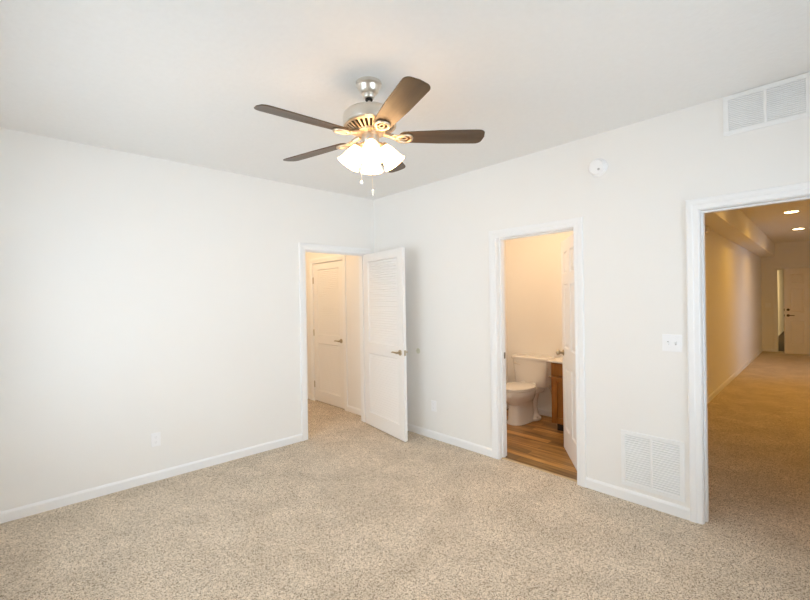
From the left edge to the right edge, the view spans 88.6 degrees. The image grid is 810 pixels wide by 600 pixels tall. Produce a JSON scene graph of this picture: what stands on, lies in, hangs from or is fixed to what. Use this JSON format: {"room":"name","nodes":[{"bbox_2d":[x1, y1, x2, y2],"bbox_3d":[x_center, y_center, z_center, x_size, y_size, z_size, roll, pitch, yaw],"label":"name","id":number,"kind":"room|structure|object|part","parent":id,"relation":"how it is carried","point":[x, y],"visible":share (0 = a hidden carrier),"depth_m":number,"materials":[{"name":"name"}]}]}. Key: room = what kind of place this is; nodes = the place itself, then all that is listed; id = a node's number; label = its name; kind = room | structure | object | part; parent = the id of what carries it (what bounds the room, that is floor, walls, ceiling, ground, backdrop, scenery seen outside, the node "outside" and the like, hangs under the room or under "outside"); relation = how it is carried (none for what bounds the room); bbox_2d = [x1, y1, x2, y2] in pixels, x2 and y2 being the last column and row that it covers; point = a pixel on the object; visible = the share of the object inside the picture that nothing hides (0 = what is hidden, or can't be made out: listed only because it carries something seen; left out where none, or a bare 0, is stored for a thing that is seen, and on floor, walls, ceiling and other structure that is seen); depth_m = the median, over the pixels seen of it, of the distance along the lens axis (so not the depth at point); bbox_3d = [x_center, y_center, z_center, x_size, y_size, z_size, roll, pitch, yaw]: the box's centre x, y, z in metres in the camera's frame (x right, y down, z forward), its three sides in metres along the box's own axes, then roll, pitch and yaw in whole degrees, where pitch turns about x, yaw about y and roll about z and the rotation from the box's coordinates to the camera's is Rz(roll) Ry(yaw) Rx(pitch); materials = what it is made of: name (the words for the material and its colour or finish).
{"room":"empty bedroom","nodes":[
{"label":"empty bedroom","id":0,"kind":"room"},
{"bbox_2d":[0,128,373,511],"bbox_3d":[-1.731,0.152,3.967,3.620,2.740,0.120,-1,0,-43],"label":"wall","id":1,"kind":"structure","parent":0,"point":[141,296],"depth_m":3.44,"materials":[{"name":"paint"}]},
{"bbox_2d":[0,434,301,523],"bbox_3d":[-2.044,1.489,3.566,2.579,0.078,0.013,-1,0,-43],"label":"baseboard","id":2,"kind":"structure","parent":1,"relation":"attached to","point":[61,501],"depth_m":3.40,"materials":[{"name":"white paint"}]},
{"bbox_2d":[151,432,160,446],"bbox_3d":[-2.109,1.182,3.513,0.070,0.115,0.007,-1,0,-43],"label":"wall outlet","id":3,"kind":"object","parent":1,"relation":"attached to","point":[155,437],"visible":1,"depth_m":3.51,"materials":[{"name":"white plastic"}]},
{"bbox_2d":[298,243,369,440],"bbox_3d":[-0.813,0.442,4.825,0.967,2.126,0.156,-1,0,-43],"label":"door frame","id":4,"kind":"structure","parent":1,"relation":"attached to","point":[303,247],"depth_m":4.51,"materials":[{"name":"white paint"}]},
{"bbox_2d":[363,247,407,441],"bbox_3d":[-0.239,0.469,4.686,0.154,2.031,0.846,-1,0,-34],"label":"door","id":5,"kind":"structure","parent":1,"relation":"in","point":[384,271],"depth_m":4.62,"materials":[{"name":"white paint"}]},
{"bbox_3d":[-0.245,0.020,4.683,0.023,0.934,0.616,-1,0,-34],"label":"louvre panel","id":6,"kind":"part","parent":5,"relation":"part of","materials":[{"name":"white paint"}]},
{"bbox_3d":[-0.230,0.978,4.685,0.023,0.682,0.616,-1,0,-34],"label":"louvre panel","id":7,"kind":"part","parent":5,"relation":"part of","materials":[{"name":"white paint"}]},
{"bbox_3d":[-0.096,0.556,4.394,0.060,0.062,0.139,-1,0,-34],"label":"lever handle","id":8,"kind":"part","parent":5,"relation":"part of","materials":[{"name":"silver metal"}]},
{"bbox_2d":[305,252,307,393],"bbox_3d":[-2.185,0.154,5.817,1.750,2.740,0.120,-1,0,-43],"label":"wall","id":9,"kind":"structure","parent":0,"point":[305,252],"depth_m":6.37,"materials":[{"name":"paint"}]},
{"bbox_2d":[0,351,809,599],"bbox_3d":[4.457,1.468,5.423,14.840,0.100,9.800,-1,0,-43],"label":"floor","id":10,"kind":"structure","parent":0,"point":[351,510],"depth_m":2.73,"materials":[{"name":"beige carpet"}]},
{"bbox_2d":[506,354,554,425],"bbox_3d":[1.437,1.090,5.073,0.732,0.756,0.524,-1,0,-43],"label":"toilet","id":11,"kind":"object","parent":10,"relation":"on","point":[532,372],"visible":0.87,"depth_m":5.04,"materials":[{"name":"white ceramic"}]},
{"bbox_3d":[1.359,1.058,5.001,0.518,0.014,0.380,-1,0,-43],"label":"seat","id":12,"kind":"part","parent":11,"relation":"part of","materials":[{"name":"white ceramic"}]},
{"bbox_3d":[1.359,1.038,5.001,0.520,0.022,0.384,-1,0,-43],"label":"lid","id":13,"kind":"part","parent":11,"relation":"part of","materials":[{"name":"white ceramic"}]},
{"bbox_3d":[1.375,1.268,5.013,0.540,0.403,0.372,-1,0,-43],"label":"bowl","id":14,"kind":"part","parent":11,"relation":"part of","materials":[{"name":"white ceramic"}]},
{"bbox_3d":[1.617,0.912,5.245,0.204,0.325,0.490,-1,0,-43],"label":"tank","id":15,"kind":"part","parent":11,"relation":"part of","materials":[{"name":"white ceramic"}]},
{"bbox_3d":[1.614,0.729,5.244,0.226,0.041,0.524,-1,0,-43],"label":"tank lid","id":16,"kind":"part","parent":11,"relation":"part of","materials":[{"name":"white ceramic"}]},
{"bbox_2d":[502,457,576,481],"bbox_3d":[1.163,1.473,3.621,0.030,0.006,0.730,-1,0,-43],"label":"threshold","id":17,"kind":"object","parent":10,"relation":"on","point":[533,467],"visible":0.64,"depth_m":3.60,"materials":[{"name":"brown wood"}]},
{"bbox_2d":[548,357,563,430],"bbox_3d":[2.061,1.024,4.527,0.563,0.870,0.848,-1,0,-43],"label":"vanity cabinet","id":18,"kind":"object","parent":10,"relation":"on","point":[556,376],"visible":0.25,"depth_m":4.56,"materials":[{"name":"brown wood"}]},
{"bbox_2d":[548,357,562,363],"bbox_3d":[2.067,0.637,4.513,0.563,0.095,0.812,-1,0,-43],"label":"countertop","id":19,"kind":"structure","parent":18,"relation":"on","point":[557,360],"depth_m":4.58,"materials":[{"name":"stone"}]},
{"bbox_3d":[1.754,0.759,4.476,0.018,0.120,0.348,-1,0,-43],"label":"drawer","id":20,"kind":"part","parent":18,"relation":"part of","materials":[{"name":"brown wood"}]},
{"bbox_3d":[1.760,1.097,4.476,0.018,0.505,0.348,-1,0,-43],"label":"door","id":21,"kind":"part","parent":18,"relation":"part of","materials":[{"name":"brown wood"}]},
{"bbox_2d":[0,0,809,242],"bbox_3d":[4.504,-1.387,5.293,14.808,0.130,6.745,-1,0,-43],"label":"ceiling","id":22,"kind":"structure","parent":0,"point":[182,81],"depth_m":2.25,"materials":[{"name":"white paint"}]},
{"bbox_2d":[254,76,484,195],"bbox_3d":[-0.235,-0.912,2.342,1.229,0.653,1.273,-1,0,-43],"label":"ceiling fan","id":23,"kind":"object","parent":22,"relation":"hanging from","point":[369,121],"visible":1,"depth_m":2.30,"materials":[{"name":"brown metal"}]},
{"bbox_3d":[-0.507,-0.914,2.098,0.498,0.033,0.132,-3,1,-41],"label":"blade","id":24,"kind":"part","parent":23,"relation":"part of","materials":[{"name":"brown wood"}]},
{"bbox_3d":[-0.552,-0.916,2.582,0.498,0.033,0.132,-2,1,31],"label":"blade","id":25,"kind":"part","parent":23,"relation":"part of","materials":[{"name":"brown wood"}]},
{"bbox_3d":[-0.317,-0.926,2.267,0.172,0.056,0.085,-3,1,-41],"label":"blade arm","id":26,"kind":"part","parent":23,"relation":"part of","materials":[{"name":"gold metal"}]},
{"bbox_3d":[-0.332,-0.927,2.453,0.172,0.056,0.085,-2,1,31],"label":"blade arm","id":27,"kind":"part","parent":23,"relation":"part of","materials":[{"name":"gold metal"}]},
{"bbox_3d":[-0.319,-0.809,2.364,0.137,0.153,0.132,-3,1,-43],"label":"lamp shade","id":28,"kind":"part","parent":23,"relation":"part of","materials":[{"name":"white glass"}]},
{"bbox_3d":[-0.256,-0.876,2.368,0.073,0.056,0.067,-3,1,-43],"label":"lamp arm","id":29,"kind":"part","parent":23,"relation":"part of","materials":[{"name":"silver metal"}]},
{"bbox_3d":[-0.199,-0.815,2.498,0.132,0.153,0.137,-3,1,-43],"label":"lamp shade","id":30,"kind":"part","parent":23,"relation":"part of","materials":[{"name":"white glass"}]},
{"bbox_3d":[-0.184,-0.814,2.245,0.132,0.153,0.137,-3,1,-43],"label":"lamp shade","id":31,"kind":"part","parent":23,"relation":"part of","materials":[{"name":"white glass"}]},
{"bbox_3d":[-0.186,-0.833,2.273,0.052,0.075,0.055,-3,1,-43],"label":"bulb","id":32,"kind":"part","parent":23,"relation":"part of","materials":[{"name":"white glass"}]},
{"bbox_3d":[-0.136,-0.933,2.224,0.085,0.056,0.172,-3,1,-23],"label":"blade arm","id":33,"kind":"part","parent":23,"relation":"part of","materials":[{"name":"gold metal"}]},
{"bbox_3d":[-0.133,-0.881,2.374,0.073,0.056,0.067,-3,1,-43],"label":"lamp arm","id":34,"kind":"part","parent":23,"relation":"part of","materials":[{"name":"silver metal"}]},
{"bbox_3d":[-0.065,-0.820,2.379,0.137,0.153,0.132,-3,1,-43],"label":"lamp shade","id":35,"kind":"part","parent":23,"relation":"part of","materials":[{"name":"white glass"}]},
{"bbox_3d":[-0.105,-0.936,2.774,0.132,0.033,0.498,-2,1,13],"label":"blade","id":36,"kind":"part","parent":23,"relation":"part of","materials":[{"name":"brown wood"}]},
{"bbox_3d":[-0.039,-0.939,2.384,0.172,0.056,0.085,-2,0,-5],"label":"blade arm","id":37,"kind":"part","parent":23,"relation":"part of","materials":[{"name":"silver metal"}]},
{"bbox_3d":[-0.033,-0.932,1.990,0.132,0.033,0.498,-3,1,-23],"label":"blade","id":38,"kind":"part","parent":23,"relation":"part of","materials":[{"name":"brown wood"}]},
{"bbox_3d":[0.215,-0.946,2.408,0.498,0.033,0.132,-2,0,-5],"label":"blade","id":39,"kind":"part","parent":23,"relation":"part of","materials":[{"name":"brown wood"}]},
{"bbox_2d":[783,210,799,213],"bbox_3d":[6.038,-1.374,6.487,0.216,0.011,0.216,-1,0,-45],"label":"recessed light","id":40,"kind":"object","parent":22,"relation":"in","point":[787,212],"visible":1,"depth_m":6.48,"materials":[{"name":"white plastic"}]},
{"bbox_2d":[504,240,507,402],"bbox_3d":[0.801,0.108,5.177,1.490,2.740,0.120,-1,0,-43],"label":"wall","id":41,"kind":"structure","parent":0,"point":[504,240],"depth_m":5.63,"materials":[{"name":"paint"}]},
{"bbox_2d":[506,231,572,410],"bbox_3d":[2.017,0.089,5.057,0.120,2.740,1.860,-1,0,-43],"label":"wall","id":42,"kind":"structure","parent":0,"point":[533,264],"depth_m":5.33,"materials":[{"name":"paint"}]},
{"bbox_2d":[506,403,551,416],"bbox_3d":[1.171,1.434,4.809,1.490,0.078,0.900,-1,0,-43],"label":"baseboard","id":43,"kind":"structure","parent":42,"relation":"attached to","point":[544,412],"depth_m":5.26,"materials":[{"name":"white paint"}]},
{"bbox_2d":[306,72,809,507],"bbox_3d":[0.618,0.113,4.196,0.120,2.740,6.320,-1,0,-43],"label":"wall","id":44,"kind":"structure","parent":0,"point":[633,214],"depth_m":3.18,"materials":[{"name":"paint"}]},
{"bbox_2d":[313,260,343,408],"bbox_3d":[-1.089,0.478,5.964,0.154,2.033,0.778,-1,0,-43],"label":"door","id":45,"kind":"structure","parent":44,"relation":"in","point":[327,277],"depth_m":5.95,"materials":[{"name":"white paint"}]},
{"bbox_3d":[-1.094,0.030,5.961,0.023,0.936,0.547,-1,0,-43],"label":"louvre panel","id":46,"kind":"part","parent":45,"relation":"part of","materials":[{"name":"white paint"}]},
{"bbox_3d":[-1.079,0.988,5.964,0.023,0.682,0.547,-1,0,-43],"label":"louvre panel","id":47,"kind":"part","parent":45,"relation":"part of","materials":[{"name":"white paint"}]},
{"bbox_2d":[309,255,347,410],"bbox_3d":[-1.065,0.443,5.983,0.138,2.126,0.927,-1,0,-43],"label":"door frame","id":48,"kind":"structure","parent":44,"relation":"attached to","point":[335,257],"depth_m":5.81,"materials":[{"name":"white paint"}]},
{"bbox_2d":[307,393,360,414],"bbox_3d":[-1.552,1.477,5.256,1.630,0.078,1.540,-1,0,-43],"label":"baseboard","id":49,"kind":"structure","parent":44,"relation":"attached to","point":[351,409],"depth_m":5.52,"materials":[{"name":"white paint"}]},
{"bbox_2d":[431,400,435,411],"bbox_3d":[0.309,1.138,4.453,0.007,0.115,0.070,-1,0,-43],"label":"wall outlet","id":50,"kind":"object","parent":44,"relation":"attached to","point":[433,403],"visible":1,"depth_m":4.45,"materials":[{"name":"white plastic"}]},
{"bbox_2d":[488,217,586,487],"bbox_3d":[1.156,0.413,3.628,0.156,2.126,0.882,-1,0,-43],"label":"door frame","id":51,"kind":"structure","parent":44,"relation":"attached to","point":[496,237],"depth_m":3.81,"materials":[{"name":"white paint"}]},
{"bbox_2d":[407,423,689,520],"bbox_3d":[1.163,1.438,3.544,0.013,0.078,4.407,-1,0,-43],"label":"baseboard","id":52,"kind":"structure","parent":44,"relation":"attached to","point":[667,507],"depth_m":3.13,"materials":[{"name":"white paint"}]},
{"bbox_2d":[556,234,576,469],"bbox_3d":[1.512,0.444,3.765,0.175,2.028,0.724,-1,0,11],"label":"door","id":53,"kind":"structure","parent":44,"relation":"in","point":[567,245],"depth_m":3.80,"materials":[{"name":"white paint"}]},
{"bbox_3d":[1.517,0.514,4.068,0.070,0.062,0.062,-1,0,11],"label":"knob","id":54,"kind":"part","parent":53,"relation":"part of","materials":[{"name":"silver metal"}]},
{"bbox_2d":[588,158,607,176],"bbox_3d":[1.459,-1.009,3.157,0.046,0.140,0.140,-1,0,-43],"label":"smoke detector","id":55,"kind":"object","parent":44,"relation":"attached to","point":[597,167],"visible":1,"depth_m":3.14,"materials":[{"name":"white plastic"}]},
{"bbox_2d":[621,429,684,502],"bbox_3d":[1.738,1.159,2.928,0.010,0.404,0.400,-1,0,-43],"label":"air vent","id":56,"kind":"object","parent":44,"relation":"in","point":[652,464],"visible":1,"depth_m":2.92,"materials":[{"name":"white metal"}]},
{"bbox_2d":[662,334,681,351],"bbox_3d":[1.815,0.294,2.825,0.016,0.116,0.116,-1,0,-43],"label":"light switch","id":57,"kind":"object","parent":44,"relation":"attached to","point":[673,343],"visible":1,"depth_m":2.83,"materials":[{"name":"white plastic"}]},
{"bbox_2d":[685,181,809,524],"bbox_3d":[2.260,0.399,2.452,0.156,2.126,0.967,-1,0,-43],"label":"door frame","id":58,"kind":"structure","parent":44,"relation":"attached to","point":[695,209],"depth_m":2.72,"materials":[{"name":"white paint"}]},
{"bbox_2d":[723,72,809,136],"bbox_3d":[2.134,-1.149,2.460,0.010,0.246,0.400,-1,0,-43],"label":"air vent","id":59,"kind":"object","parent":44,"relation":"in","point":[786,100],"visible":1,"depth_m":2.45,"materials":[{"name":"white metal"}]},
{"bbox_2d":[705,209,774,256],"bbox_3d":[5.509,-1.205,6.896,10.720,0.335,0.271,-1,0,-45],"label":"beam","id":60,"kind":"structure","parent":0,"point":[734,225],"depth_m":6.67,"materials":[{"name":"paint"}]},
{"bbox_2d":[705,230,783,396],"bbox_3d":[8.472,-0.043,10.070,19.375,2.770,0.106,-1,0,-45],"label":"wall","id":61,"kind":"structure","parent":0,"point":[732,272],"depth_m":7.26,"materials":[{"name":"paint"}]},
{"bbox_2d":[705,226,709,232],"bbox_3d":[4.120,-0.965,5.674,0.140,0.075,0.050,-1,0,-45],"label":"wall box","id":62,"kind":"object","parent":61,"relation":"attached to","point":[707,229],"visible":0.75,"depth_m":5.62,"materials":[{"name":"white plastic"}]},
{"bbox_2d":[707,348,773,403],"bbox_3d":[6.735,1.342,5.712,10.710,0.078,3.630,-1,0,-45],"label":"baseboard","id":63,"kind":"structure","parent":61,"relation":"attached to","point":[720,388],"depth_m":7.30,"materials":[{"name":"white paint"}]},
{"bbox_2d":[778,331,783,350],"bbox_3d":[13.396,1.306,12.971,8.330,0.098,3.320,-1,0,-45],"label":"floor","id":64,"kind":"structure","parent":0,"point":[781,336],"depth_m":12.60,"materials":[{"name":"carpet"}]},
{"bbox_2d":[761,240,809,348],"bbox_3d":[10.974,-0.081,9.101,0.120,2.770,5.000,-1,0,-45],"label":"wall","id":65,"kind":"structure","parent":0,"point":[786,253],"depth_m":10.62,"materials":[{"name":"paint"}]},
{"bbox_2d":[772,265,809,351],"bbox_3d":[9.829,0.231,10.251,0.138,2.176,1.102,-1,0,-45],"label":"door frame","id":66,"kind":"structure","parent":65,"relation":"attached to","point":[774,269],"depth_m":10.57,"materials":[{"name":"paint"}]},
{"bbox_2d":[783,268,809,353],"bbox_3d":[9.703,0.271,10.021,0.867,2.078,0.163,-1,0,21],"label":"door","id":67,"kind":"structure","parent":65,"relation":"in","point":[796,282],"depth_m":10.07,"materials":[{"name":"paint"}]}
]}

